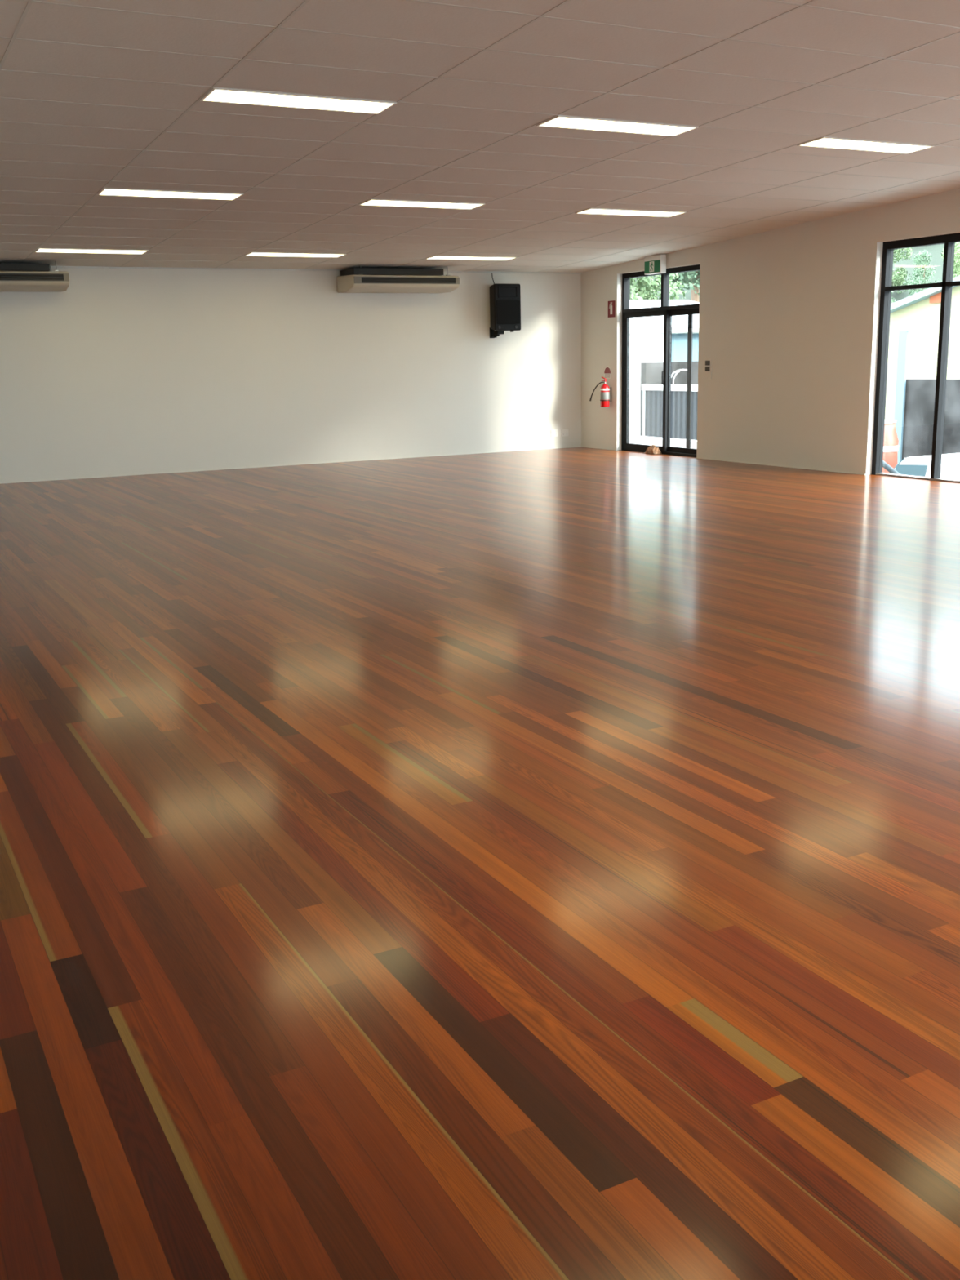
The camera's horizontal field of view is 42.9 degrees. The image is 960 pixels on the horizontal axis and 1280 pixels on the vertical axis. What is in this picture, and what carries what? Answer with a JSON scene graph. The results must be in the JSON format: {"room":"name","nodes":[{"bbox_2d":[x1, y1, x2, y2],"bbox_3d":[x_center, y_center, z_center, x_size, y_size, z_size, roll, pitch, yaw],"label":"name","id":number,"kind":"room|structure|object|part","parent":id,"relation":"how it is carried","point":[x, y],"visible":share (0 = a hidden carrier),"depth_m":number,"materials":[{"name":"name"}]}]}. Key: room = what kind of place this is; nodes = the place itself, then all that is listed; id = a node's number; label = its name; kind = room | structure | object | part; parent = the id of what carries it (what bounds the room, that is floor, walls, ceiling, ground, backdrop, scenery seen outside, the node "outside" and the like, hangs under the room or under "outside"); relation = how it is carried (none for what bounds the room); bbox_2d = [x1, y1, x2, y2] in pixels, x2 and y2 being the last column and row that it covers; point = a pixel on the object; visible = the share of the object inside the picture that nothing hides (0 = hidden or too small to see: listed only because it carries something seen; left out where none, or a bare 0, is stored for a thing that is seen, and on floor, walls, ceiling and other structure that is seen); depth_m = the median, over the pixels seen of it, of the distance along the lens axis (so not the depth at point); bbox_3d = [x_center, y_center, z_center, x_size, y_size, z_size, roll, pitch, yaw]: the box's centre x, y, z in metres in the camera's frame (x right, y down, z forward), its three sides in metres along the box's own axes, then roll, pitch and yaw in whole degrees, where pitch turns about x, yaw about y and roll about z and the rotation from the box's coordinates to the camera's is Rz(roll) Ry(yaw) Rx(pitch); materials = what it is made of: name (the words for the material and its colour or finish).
{"room":"exercise studio","nodes":[
{"label":"exercise studio","id":0,"kind":"room"},
{"bbox_2d":[0,267,581,482],"bbox_3d":[-3.582,-4.084,15.941,11.450,4.300,0.200,-8,15,-27],"label":"wall","id":1,"kind":"structure","parent":0,"point":[117,371],"depth_m":16.33,"materials":[{"name":"paint"}]},
{"bbox_2d":[0,446,581,484],"bbox_3d":[-3.409,-2.280,16.308,11.238,0.012,0.012,-8,15,-27],"label":"baseboard","id":2,"kind":"structure","parent":1,"relation":"attached to","point":[569,446],"depth_m":16.61,"materials":[{"name":"paint"}]},
{"bbox_2d":[489,272,520,337],"bbox_3d":[0.325,-4.817,17.584,0.426,0.911,0.340,-8,15,-27],"label":"loudspeaker","id":3,"kind":"object","parent":1,"relation":"attached to","point":[504,299],"visible":1,"depth_m":17.45,"materials":[{"name":"black plastic"}]},
{"bbox_2d":[496,300,519,324],"bbox_3d":[0.403,-4.683,17.468,0.375,0.330,0.012,-8,15,-27],"label":"grille","id":4,"kind":"object","parent":3,"relation":"attached to","point":[508,312],"depth_m":17.46,"materials":[{"name":"black"}]},
{"bbox_2d":[551,429,557,436],"bbox_3d":[1.130,-3.140,18.576,0.124,0.106,0.015,-8,15,-27],"label":"power outlet","id":5,"kind":"object","parent":1,"relation":"attached to","point":[553,433],"visible":1,"depth_m":18.57,"materials":[{"name":"white plastic"}]},
{"bbox_2d":[561,429,568,436],"bbox_3d":[1.298,-3.164,18.661,0.124,0.106,0.015,-8,15,-27],"label":"power outlet","id":6,"kind":"object","parent":1,"relation":"attached to","point":[564,432],"visible":1,"depth_m":18.66,"materials":[{"name":"white plastic"}]},
{"bbox_2d":[0,447,959,1279],"bbox_3d":[0.979,-0.518,8.306,11.370,0.001,18.600,-8,15,-27],"label":"floor","id":7,"kind":"structure","parent":0,"point":[532,864],"depth_m":3.40,"materials":[{"name":"brown wood"}]},
{"bbox_2d":[644,444,662,453],"bbox_3d":[2.450,-2.696,17.264,0.158,0.123,0.280,-8,15,-27],"label":"crumpled cloth","id":8,"kind":"object","parent":7,"relation":"on","point":[652,449],"visible":1,"depth_m":17.20,"materials":[{"name":"brown fabric"}]},
{"bbox_2d":[0,0,959,274],"bbox_3d":[0.854,-3.502,7.526,11.550,1.052,18.900,-8,15,-27],"label":"ceiling","id":9,"kind":"structure","parent":0,"point":[95,95],"depth_m":8.48,"materials":[{"name":"tile"}]},
{"bbox_2d":[0,261,69,292],"bbox_3d":[-5.659,-4.253,14.281,1.565,0.327,0.598,-8,15,-27],"label":"air conditioner","id":10,"kind":"object","parent":9,"relation":"attached to","point":[13,277],"visible":1,"depth_m":14.26,"materials":[{"name":"beige plastic"}]},
{"bbox_3d":[-5.745,-4.339,14.261,1.315,0.079,0.480,-8,15,-27],"label":"casing","id":11,"kind":"part","parent":10,"relation":"part of","materials":[{"name":"black plastic"}]},
{"bbox_2d":[0,272,69,281],"bbox_3d":[-5.520,-4.170,14.037,1.545,0.090,0.014,-8,15,-27],"label":"outlet","id":12,"kind":"object","parent":10,"relation":"attached to","point":[4,277],"depth_m":14.21,"materials":[{"name":"black plastic"}]},
{"bbox_2d":[34,248,148,253],"bbox_3d":[-4.352,-4.373,13.710,1.194,0.043,0.297,-8,15,-27],"label":"ceiling light","id":13,"kind":"object","parent":9,"relation":"attached to","point":[38,250],"visible":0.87,"depth_m":13.69,"materials":[{"name":"white plastic"}]},
{"bbox_2d":[97,187,243,199],"bbox_3d":[-2.667,-3.859,10.554,1.194,0.043,0.297,-8,15,-27],"label":"ceiling light","id":14,"kind":"object","parent":9,"relation":"attached to","point":[105,191],"visible":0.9,"depth_m":10.54,"materials":[{"name":"white plastic"}]},
{"bbox_2d":[244,252,346,257],"bbox_3d":[-2.231,-4.673,14.793,1.194,0.043,0.297,-8,15,-27],"label":"ceiling light","id":15,"kind":"object","parent":9,"relation":"attached to","point":[251,254],"visible":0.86,"depth_m":14.77,"materials":[{"name":"white plastic"}]},
{"bbox_2d":[247,253,342,257],"bbox_3d":[-2.231,-4.671,14.794,1.166,0.022,0.272,-8,12,-27],"label":"diffuser","id":16,"kind":"object","parent":15,"relation":"attached to","point":[291,255],"depth_m":14.79,"materials":[{"name":"white plastic"}]},
{"bbox_2d":[200,87,396,114],"bbox_3d":[-1.128,-3.390,7.671,1.194,0.043,0.297,-8,15,-27],"label":"ceiling light","id":17,"kind":"object","parent":9,"relation":"attached to","point":[215,95],"visible":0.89,"depth_m":7.65,"materials":[{"name":"white plastic"}]},
{"bbox_2d":[337,265,459,293],"bbox_3d":[-1.104,-4.897,16.608,1.565,0.327,0.598,-8,15,-27],"label":"air conditioner","id":18,"kind":"object","parent":9,"relation":"attached to","point":[354,280],"visible":1,"depth_m":16.38,"materials":[{"name":"beige plastic"}]},
{"bbox_3d":[-1.190,-4.982,16.587,1.315,0.079,0.480,-8,15,-27],"label":"casing","id":19,"kind":"part","parent":18,"relation":"part of","materials":[{"name":"black plastic"}]},
{"bbox_2d":[354,276,459,284],"bbox_3d":[-0.965,-4.814,16.363,1.545,0.090,0.014,-8,15,-27],"label":"outlet","id":20,"kind":"object","parent":18,"relation":"attached to","point":[357,280],"depth_m":16.35,"materials":[{"name":"black plastic"}]},
{"bbox_2d":[358,199,484,209],"bbox_3d":[-0.546,-4.159,11.637,1.194,0.043,0.297,-8,15,-27],"label":"ceiling light","id":21,"kind":"object","parent":9,"relation":"attached to","point":[385,202],"visible":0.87,"depth_m":11.62,"materials":[{"name":"white plastic"}]},
{"bbox_2d":[426,255,517,260],"bbox_3d":[-0.110,-4.972,15.877,1.194,0.043,0.297,-8,15,-27],"label":"ceiling light","id":22,"kind":"object","parent":9,"relation":"attached to","point":[435,257],"visible":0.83,"depth_m":15.86,"materials":[{"name":"white plastic"}]},
{"bbox_2d":[536,115,697,136],"bbox_3d":[0.992,-3.690,8.754,1.194,0.043,0.297,-8,15,-27],"label":"ceiling light","id":23,"kind":"object","parent":9,"relation":"attached to","point":[559,122],"visible":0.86,"depth_m":8.74,"materials":[{"name":"white plastic"}]},
{"bbox_2d":[574,208,686,217],"bbox_3d":[1.574,-4.458,12.720,1.194,0.043,0.297,-8,15,-27],"label":"ceiling light","id":24,"kind":"object","parent":9,"relation":"attached to","point":[590,211],"visible":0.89,"depth_m":12.71,"materials":[{"name":"white plastic"}]},
{"bbox_2d":[797,137,934,154],"bbox_3d":[3.113,-3.989,9.837,1.194,0.043,0.297,-8,15,-27],"label":"ceiling light","id":25,"kind":"object","parent":9,"relation":"attached to","point":[823,142],"visible":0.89,"depth_m":9.82,"materials":[{"name":"white plastic"}]},
{"bbox_2d":[581,188,959,475],"bbox_3d":[5.961,-3.030,10.454,0.200,4.300,19.000,-8,15,-27],"label":"wall","id":26,"kind":"structure","parent":0,"point":[788,317],"depth_m":14.64,"materials":[{"name":"paint"}]},
{"bbox_2d":[589,377,611,407],"bbox_3d":[1.780,-3.668,18.054,0.167,0.432,0.416,-8,15,-27],"label":"fire extinguisher","id":27,"kind":"object","parent":26,"relation":"attached to","point":[606,391],"visible":1,"depth_m":17.90,"materials":[{"name":"red metal"}]},
{"bbox_2d":[604,366,611,377],"bbox_3d":[1.876,-3.935,17.972,0.006,0.170,0.176,-8,15,-27],"label":"sign","id":28,"kind":"object","parent":26,"relation":"attached to","point":[607,372],"visible":0.99,"depth_m":17.96,"materials":[{"name":"red plastic"}]},
{"bbox_3d":[1.873,-3.962,17.965,0.003,0.090,0.160,-8,15,-27],"label":"red panel","id":29,"kind":"part","parent":28,"relation":"part of","materials":[{"name":"red plastic"}]},
{"bbox_2d":[608,300,615,317],"bbox_3d":[1.901,-4.788,17.685,0.008,0.230,0.180,-8,15,-27],"label":"sign","id":30,"kind":"object","parent":26,"relation":"attached to","point":[611,304],"visible":1,"depth_m":17.67,"materials":[{"name":"red plastic"}]},
{"bbox_2d":[644,254,666,275],"bbox_3d":[2.369,-5.083,16.556,0.104,0.239,0.375,-8,15,-27],"label":"exit sign","id":31,"kind":"object","parent":26,"relation":"attached to","point":[654,264],"visible":1,"depth_m":16.47,"materials":[{"name":"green plastic"}]},
{"bbox_2d":[621,264,699,457],"bbox_3d":[2.543,-3.848,16.977,0.148,2.500,1.896,-8,15,-27],"label":"door","id":32,"kind":"structure","parent":26,"relation":"in","point":[664,310],"depth_m":16.95,"materials":[{"name":"black metal"}]},
{"bbox_2d":[704,359,711,379],"bbox_3d":[2.971,-3.523,15.930,0.019,0.260,0.140,-8,15,-27],"label":"controller","id":33,"kind":"object","parent":26,"relation":"attached to","point":[708,362],"visible":1,"depth_m":15.92,"materials":[{"name":"paint"}]},
{"bbox_2d":[581,446,865,475],"bbox_3d":[2.947,-2.421,16.289,0.012,0.012,5.912,-8,15,-27],"label":"baseboard","id":34,"kind":"structure","parent":26,"relation":"attached to","point":[581,446],"depth_m":15.09,"materials":[{"name":"paint"}]},
{"bbox_2d":[871,232,959,483],"bbox_3d":[5.020,-2.849,12.423,0.100,2.500,2.532,-8,15,-27],"label":"window","id":35,"kind":"structure","parent":26,"relation":"in","point":[948,240],"depth_m":12.98,"materials":[{"name":"black metal"}]},
{"label":"outside","id":36,"kind":"structure","parent":0,"visible":0},
{"bbox_2d":[630,242,959,333],"bbox_3d":[29.253,-30.412,78.868,124.762,28.298,126.045,-8,15,-27],"label":"hillside","id":37,"kind":"structure","parent":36,"point":[935,251],"depth_m":63.10,"materials":[{"name":"green plant"}]},
{"bbox_2d":[629,272,687,333],"bbox_3d":[6.231,-14.565,51.963,5.971,8.565,5.802,-2,13,-4],"label":"tree","id":38,"kind":"object","parent":37,"relation":"on","point":[644,291],"visible":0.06,"depth_m":52.71,"materials":[{"name":"green plant"}]},
{"bbox_2d":[660,270,699,302],"bbox_3d":[10.400,-20.169,58.933,6.891,9.667,5.229,3,14,18],"label":"tree","id":39,"kind":"object","parent":37,"relation":"on","point":[692,278],"visible":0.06,"depth_m":59.15,"materials":[{"name":"green plant"}]},
{"bbox_2d":[890,290,895,303],"bbox_3d":[17.403,-13.724,52.520,2.343,3.287,1.778,-8,15,-28],"label":"tree","id":40,"kind":"object","parent":37,"relation":"on","point":[891,300],"visible":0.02,"depth_m":52.45,"materials":[{"name":"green plant"}]},
{"bbox_2d":[891,248,912,293],"bbox_3d":[19.674,-17.742,58.560,2.199,3.246,2.263,-1,13,-1],"label":"tree","id":41,"kind":"object","parent":37,"relation":"on","point":[899,276],"visible":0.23,"depth_m":58.13,"materials":[{"name":"green plant"}]},
{"bbox_2d":[902,249,942,297],"bbox_3d":[19.960,-15.733,54.926,1.882,3.480,2.481,11,18,42],"label":"tree","id":42,"kind":"object","parent":37,"relation":"on","point":[921,259],"visible":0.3,"depth_m":54.56,"materials":[{"name":"green plant"}]},
{"bbox_2d":[941,242,959,278],"bbox_3d":[22.855,-17.570,57.850,1.999,2.803,2.053,-4,13,-10],"label":"tree","id":43,"kind":"object","parent":37,"relation":"on","point":[957,251],"visible":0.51,"depth_m":57.44,"materials":[{"name":"green plant"}]},
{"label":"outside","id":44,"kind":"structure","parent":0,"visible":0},
{"bbox_3d":[10.306,-3.976,29.163,115.000,0.100,130.000,-8,15,-27],"label":"ground","id":45,"kind":"structure","parent":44,"visible":0},
{"bbox_2d":[629,436,697,448],"bbox_3d":[2.778,-2.354,19.476,2.150,1.450,6.700,-8,15,-27],"label":"path","id":46,"kind":"structure","parent":45,"relation":"on","point":[636,440],"depth_m":20.08,"materials":[{"name":"concrete"}]},
{"bbox_2d":[639,384,697,442],"bbox_3d":[3.890,-3.448,18.825,0.070,0.925,4.850,-8,15,-27],"label":"fence","id":47,"kind":"object","parent":46,"relation":"on","point":[651,395],"visible":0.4,"depth_m":20.22,"materials":[{"name":"grey metal"}]},
{"bbox_3d":[2.794,-3.834,20.822,0.021,0.825,0.036,-8,15,-27],"label":"post","id":48,"kind":"part","parent":47,"relation":"part of","materials":[{"name":"white metal"}]},
{"bbox_3d":[3.900,-3.031,18.921,0.060,0.040,4.850,-8,15,-27],"label":"rail","id":49,"kind":"part","parent":47,"relation":"part of","materials":[{"name":"white metal"}]},
{"bbox_3d":[3.895,-3.844,18.706,0.070,0.100,4.790,-8,15,-27],"label":"rail","id":50,"kind":"part","parent":47,"relation":"part of","materials":[{"name":"white metal"}]},
{"bbox_2d":[671,368,687,383],"bbox_3d":[3.239,-4.278,19.871,0.022,0.253,0.541,-8,15,-27],"label":"rail","id":51,"kind":"object","parent":47,"relation":"on","point":[677,371],"visible":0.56,"depth_m":19.91,"materials":[{"name":"white metal"}]},
{"bbox_2d":[629,299,699,437],"bbox_3d":[2.663,-6.816,32.264,9.800,4.370,5.420,-8,15,-27],"label":"neighboring building","id":52,"kind":"structure","parent":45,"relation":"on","point":[647,345],"depth_m":30.49,"materials":[{"name":"paint"}]},
{"bbox_3d":[5.329,-6.100,31.196,1.330,3.340,0.030,-8,15,-27],"label":"roller door","id":53,"kind":"part","parent":52,"relation":"part of","materials":[{"name":"blue metal"}]},
{"bbox_2d":[640,361,697,435],"bbox_3d":[5.061,-5.379,29.605,2.720,2.665,0.200,-8,15,-27],"label":"wall","id":54,"kind":"structure","parent":45,"relation":"on","point":[651,372],"depth_m":28.95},
{"bbox_2d":[882,419,898,473],"bbox_3d":[7.447,-3.292,22.761,0.720,1.585,0.720,-8,15,-27],"label":"traffic barrel","id":55,"kind":"object","parent":45,"relation":"on","point":[891,446],"visible":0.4,"depth_m":22.42,"materials":[{"name":"orange plastic"}]},
{"bbox_2d":[882,460,900,474],"bbox_3d":[5.358,-1.587,15.135,0.070,1.801,2.331,-8,15,-27],"label":"handrail","id":56,"kind":"object","parent":45,"relation":"on","point":[885,465],"visible":0.07,"depth_m":15.36,"materials":[{"name":"silver metal"}]},
{"bbox_2d":[893,327,916,464],"bbox_3d":[8.951,-4.915,25.860,0.060,3.280,0.480,-8,15,-27],"label":"steel post","id":57,"kind":"object","parent":45,"relation":"on","point":[903,341],"visible":0.6,"depth_m":25.80,"materials":[{"name":"metal"}]},
{"bbox_3d":[8.911,-6.482,25.494,0.050,0.060,0.480,-8,15,-27],"label":"arm","id":58,"kind":"part","parent":57,"relation":"part of","materials":[{"name":"metal"}]},
{"bbox_2d":[884,275,959,419],"bbox_3d":[18.746,-7.193,28.366,8.600,6.150,17.650,-8,15,-27],"label":"gabled building","id":59,"kind":"structure","parent":45,"relation":"on","point":[921,310],"depth_m":32.72,"materials":[{"name":"white paint"}]},
{"bbox_2d":[888,453,959,479],"bbox_3d":[7.347,-1.856,16.818,1.900,1.478,4.681,-8,15,-27],"label":"van","id":60,"kind":"object","parent":45,"relation":"on","point":[950,463],"visible":0.05,"depth_m":17.35,"materials":[{"name":"white paint"}]},
{"bbox_2d":[902,378,959,459],"bbox_3d":[12.368,-3.103,20.047,0.200,2.224,14.000,-8,15,-27],"label":"wall","id":61,"kind":"structure","parent":45,"relation":"on","point":[920,393],"depth_m":25.43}
]}

